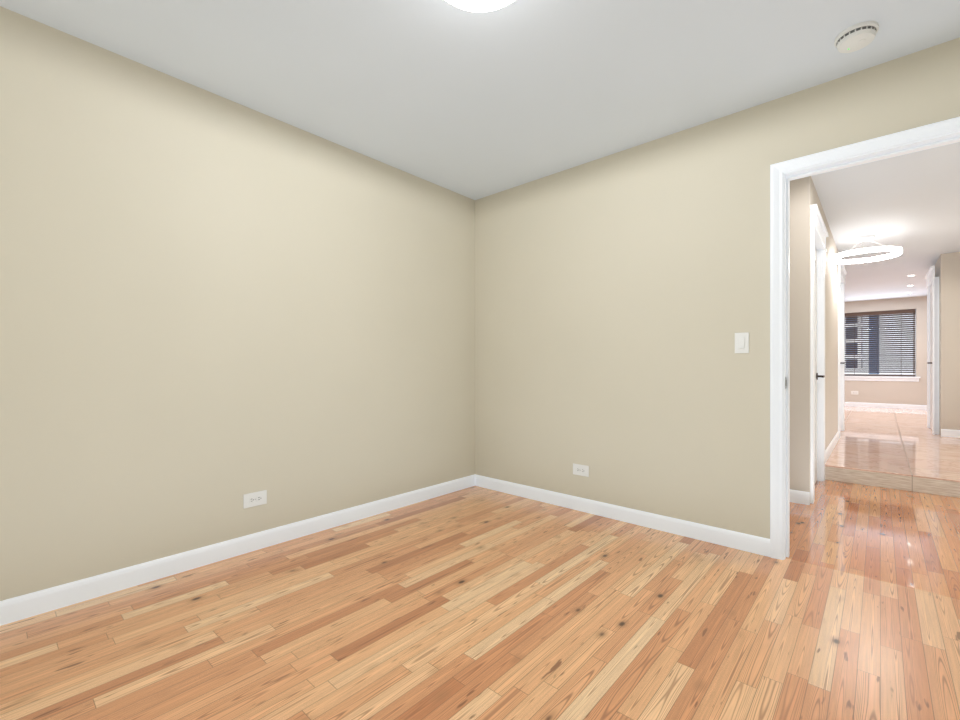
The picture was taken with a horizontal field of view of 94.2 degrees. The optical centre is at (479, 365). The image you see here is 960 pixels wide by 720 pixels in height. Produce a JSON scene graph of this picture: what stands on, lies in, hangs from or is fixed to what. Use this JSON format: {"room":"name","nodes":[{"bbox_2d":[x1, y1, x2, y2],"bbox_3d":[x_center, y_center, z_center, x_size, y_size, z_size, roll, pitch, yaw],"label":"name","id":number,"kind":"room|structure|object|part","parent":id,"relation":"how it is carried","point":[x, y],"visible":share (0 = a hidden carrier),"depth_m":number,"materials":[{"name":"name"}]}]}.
{"room":"empty bedroom","nodes":[
{"label":"empty bedroom","id":0,"kind":"room"},
{"bbox_2d":[0,6,474,600],"bbox_3d":[-1.322,-0.200,2.488,0.120,2.440,3.940,0,0,42],"label":"wall","id":1,"kind":"structure","parent":0,"point":[214,308],"depth_m":2.26,"materials":[{"name":"beige paint"}]},
{"bbox_2d":[0,474,475,625],"bbox_3d":[-1.273,0.974,2.444,0.013,0.092,3.700,0,0,42],"label":"baseboard","id":2,"kind":"structure","parent":1,"relation":"attached to","point":[14,609],"depth_m":2.25,"materials":[{"name":"white wood"}]},
{"bbox_2d":[243,490,266,508],"bbox_3d":[-1.247,0.739,2.476,0.008,0.078,0.125,0,0,42],"label":"outlet","id":3,"kind":"object","parent":1,"relation":"attached to","point":[253,499],"visible":1,"depth_m":2.47,"materials":[{"name":"white plastic"}]},
{"bbox_2d":[0,480,959,719],"bbox_3d":[0.733,1.050,2.069,3.740,0.060,6.060,0,0,42],"label":"floor","id":4,"kind":"structure","parent":0,"point":[475,603],"depth_m":1.75,"materials":[{"name":"brown wood"}]},
{"bbox_2d":[0,0,959,301],"bbox_3d":[4.026,-1.450,4.409,5.520,0.060,13.940,0,0,42],"label":"ceiling","id":5,"kind":"structure","parent":0,"point":[468,104],"depth_m":2.16,"materials":[{"name":"paint"}]},
{"bbox_2d":[443,0,516,11],"bbox_3d":[0.000,-1.365,1.560,0.414,0.111,0.414,0,0,42],"label":"dome light","id":6,"kind":"object","parent":5,"relation":"attached to","point":[479,5],"visible":0.98,"depth_m":1.65,"materials":[{"name":"white"}]},
{"bbox_2d":[834,21,878,52],"bbox_3d":[1.608,-1.395,1.909,0.146,0.050,0.146,0,0,42],"label":"smoke detector","id":7,"kind":"object","parent":5,"relation":"attached to","point":[856,37],"visible":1,"depth_m":1.88,"materials":[{"name":"white plastic"}]},
{"bbox_2d":[834,235,901,263],"bbox_3d":[4.239,-1.306,4.916,0.600,0.228,0.600,0,0,42],"label":"ring light","id":8,"kind":"object","parent":5,"relation":"attached to","point":[896,251],"visible":0.94,"depth_m":4.87,"materials":[{"name":"white"}]},
{"bbox_2d":[475,37,959,538],"bbox_3d":[1.300,-0.200,2.702,3.500,2.440,0.120,0,0,42],"label":"wall","id":9,"kind":"structure","parent":0,"point":[622,298],"depth_m":2.79,"materials":[{"name":"beige paint"}]},
{"bbox_2d":[573,463,588,476],"bbox_3d":[0.710,0.734,3.146,0.125,0.078,0.008,0,0,42],"label":"outlet","id":10,"kind":"object","parent":9,"relation":"attached to","point":[580,470],"visible":1,"depth_m":3.14,"materials":[{"name":"white plastic"}]},
{"bbox_2d":[476,475,769,556],"bbox_3d":[0.764,0.974,3.093,2.119,0.092,0.013,0,0,42],"label":"baseboard","id":11,"kind":"structure","parent":9,"relation":"attached to","point":[728,538],"depth_m":2.86,"materials":[{"name":"white wood"}]},
{"bbox_2d":[735,332,748,352],"bbox_3d":[1.451,-0.128,2.476,0.070,0.115,0.014,0,0,42],"label":"switch plate","id":12,"kind":"object","parent":9,"relation":"attached to","point":[741,342],"visible":1,"depth_m":2.47,"materials":[{"name":"white plastic"}]},
{"bbox_2d":[770,117,959,559],"bbox_3d":[1.942,-0.026,2.127,0.926,2.093,0.156,0,0,42],"label":"door frame","id":13,"kind":"structure","parent":9,"relation":"attached to","point":[924,132],"depth_m":2.35,"materials":[{"name":"white wood"}]},
{"bbox_2d":[784,131,959,559],"bbox_3d":[1.942,-0.005,2.127,0.840,2.050,0.122,0,0,42],"label":"doorway","id":14,"kind":"structure","parent":9,"relation":"in","point":[933,142],"depth_m":2.35,"materials":[{"name":"white wood"}]},
{"bbox_2d":[790,180,793,489],"bbox_3d":[1.815,-0.200,3.906,1.500,2.440,0.120,0,0,42],"label":"wall","id":15,"kind":"structure","parent":0,"point":[792,181],"depth_m":3.35,"materials":[{"name":"beige paint"}]},
{"bbox_2d":[790,489,809,504],"bbox_3d":[1.861,0.974,3.776,1.500,0.092,0.013,0,0,42],"label":"baseboard","id":16,"kind":"structure","parent":15,"relation":"attached to","point":[801,497],"depth_m":3.31,"materials":[{"name":"white wood"}]},
{"bbox_2d":[794,176,839,491],"bbox_3d":[3.733,-0.200,4.832,0.120,2.440,4.060,0,0,42],"label":"wall","id":17,"kind":"structure","parent":0,"point":[803,195],"depth_m":3.33,"materials":[{"name":"beige paint"}]},
{"bbox_2d":[810,204,827,503],"bbox_3d":[2.740,-0.084,3.694,0.160,2.208,1.000,0,0,42],"label":"door frame","id":18,"kind":"structure","parent":17,"relation":"attached to","point":[818,230],"depth_m":3.93,"materials":[{"name":"white wood"}]},
{"bbox_2d":[815,247,824,482],"bbox_3d":[2.755,-0.007,3.681,0.096,2.038,0.752,0,0,42],"label":"door","id":19,"kind":"structure","parent":17,"relation":"in","point":[817,376],"depth_m":3.89,"materials":[{"name":"white wood"}]},
{"bbox_3d":[2.948,0.090,3.867,0.058,0.060,0.145,0,0,42],"label":"handle","id":20,"kind":"part","parent":19,"relation":"part of","materials":[{"name":"grey metal"}]},
{"bbox_2d":[825,431,838,462],"bbox_3d":[3.743,0.844,4.743,0.013,0.092,1.940,0,0,42],"label":"baseboard","id":21,"kind":"structure","parent":17,"relation":"attached to","point":[834,441],"depth_m":4.60,"materials":[{"name":"white wood"}]},
{"bbox_2d":[838,259,846,438],"bbox_3d":[4.689,-0.204,5.869,0.160,2.188,1.040,0,0,42],"label":"door frame","id":22,"kind":"structure","parent":17,"relation":"attached to","point":[842,272],"depth_m":6.14,"materials":[{"name":"white wood"}]},
{"bbox_2d":[825,466,959,497],"bbox_3d":[3.571,0.961,3.587,1.300,0.118,0.010,0,0,42],"label":"step","id":23,"kind":"structure","parent":17,"relation":"attached to","point":[926,485],"depth_m":3.70,"materials":[{"name":"wood"}]},
{"bbox_2d":[825,464,959,481],"bbox_3d":[3.580,0.895,3.597,1.300,0.014,0.024,0,0,42],"label":"trim","id":24,"kind":"structure","parent":17,"relation":"attached to","point":[927,477],"depth_m":3.71,"materials":[{"name":"wood"}]},
{"bbox_2d":[845,296,926,404],"bbox_3d":[8.831,-0.200,9.381,5.000,2.440,0.120,0,0,42],"label":"wall","id":25,"kind":"structure","parent":0,"point":[901,392],"depth_m":9.35,"materials":[{"name":"beige paint"}]},
{"bbox_2d":[845,309,920,381],"bbox_3d":[8.545,-0.430,9.601,1.320,1.500,0.155,0,0,42],"label":"window","id":26,"kind":"structure","parent":25,"relation":"in","point":[880,378],"depth_m":9.41,"materials":[{"name":"white"}]},
{"bbox_2d":[845,313,912,373],"bbox_3d":[8.579,-0.480,9.638,1.108,1.308,0.006,0,0,42],"label":"panel","id":27,"kind":"object","parent":26,"relation":"attached to","point":[872,341],"visible":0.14,"depth_m":9.59,"materials":[{"name":"clear glass"}]},
{"bbox_2d":[845,309,914,375],"bbox_3d":[8.544,-0.483,9.600,1.176,1.382,0.058,0,0,42],"label":"window blind","id":28,"kind":"object","parent":26,"relation":"attached to","point":[883,357],"visible":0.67,"depth_m":9.56,"materials":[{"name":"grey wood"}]},
{"bbox_2d":[845,402,926,409],"bbox_3d":[8.787,0.844,9.332,4.760,0.092,0.013,0,0,42],"label":"baseboard","id":29,"kind":"structure","parent":25,"relation":"attached to","point":[879,405],"depth_m":9.46,"materials":[{"name":"white wood"}]},
{"bbox_2d":[825,406,959,481],"bbox_3d":[6.242,0.985,6.492,5.000,0.190,7.880,0,0,42],"label":"floor","id":30,"kind":"structure","parent":0,"point":[903,441],"depth_m":5.00,"materials":[{"name":"tile"}]},
{"bbox_2d":[935,252,959,435],"bbox_3d":[6.920,-0.200,5.406,1.940,2.440,1.050,0,0,42],"label":"wall","id":31,"kind":"structure","parent":0,"point":[947,269],"depth_m":5.61,"materials":[{"name":"beige paint"}]},
{"bbox_2d":[927,284,931,428],"bbox_3d":[6.210,-0.127,6.144,0.096,2.018,0.752,0,0,42],"label":"door","id":32,"kind":"structure","parent":31,"relation":"in","point":[930,362],"depth_m":6.28,"materials":[{"name":"white wood"}]},
{"bbox_2d":[925,266,938,434],"bbox_3d":[6.227,-0.204,6.128,0.116,2.188,1.000,0,0,42],"label":"door frame","id":33,"kind":"structure","parent":31,"relation":"attached to","point":[930,276],"depth_m":5.83,"materials":[{"name":"white wood"}]},
{"bbox_2d":[941,429,959,437],"bbox_3d":[5.962,0.844,5.551,0.320,0.092,0.013,0,0,42],"label":"baseboard","id":34,"kind":"structure","parent":31,"relation":"attached to","point":[944,432],"depth_m":5.60,"materials":[{"name":"white wood"}]},
{"label":"outside","id":35,"kind":"structure","parent":0,"visible":0},
{"bbox_2d":[845,313,912,373],"bbox_3d":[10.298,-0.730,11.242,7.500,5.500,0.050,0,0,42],"label":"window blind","id":36,"kind":"structure","parent":35,"point":[872,343],"depth_m":11.42,"materials":[{"name":"white plastic"}]}
]}

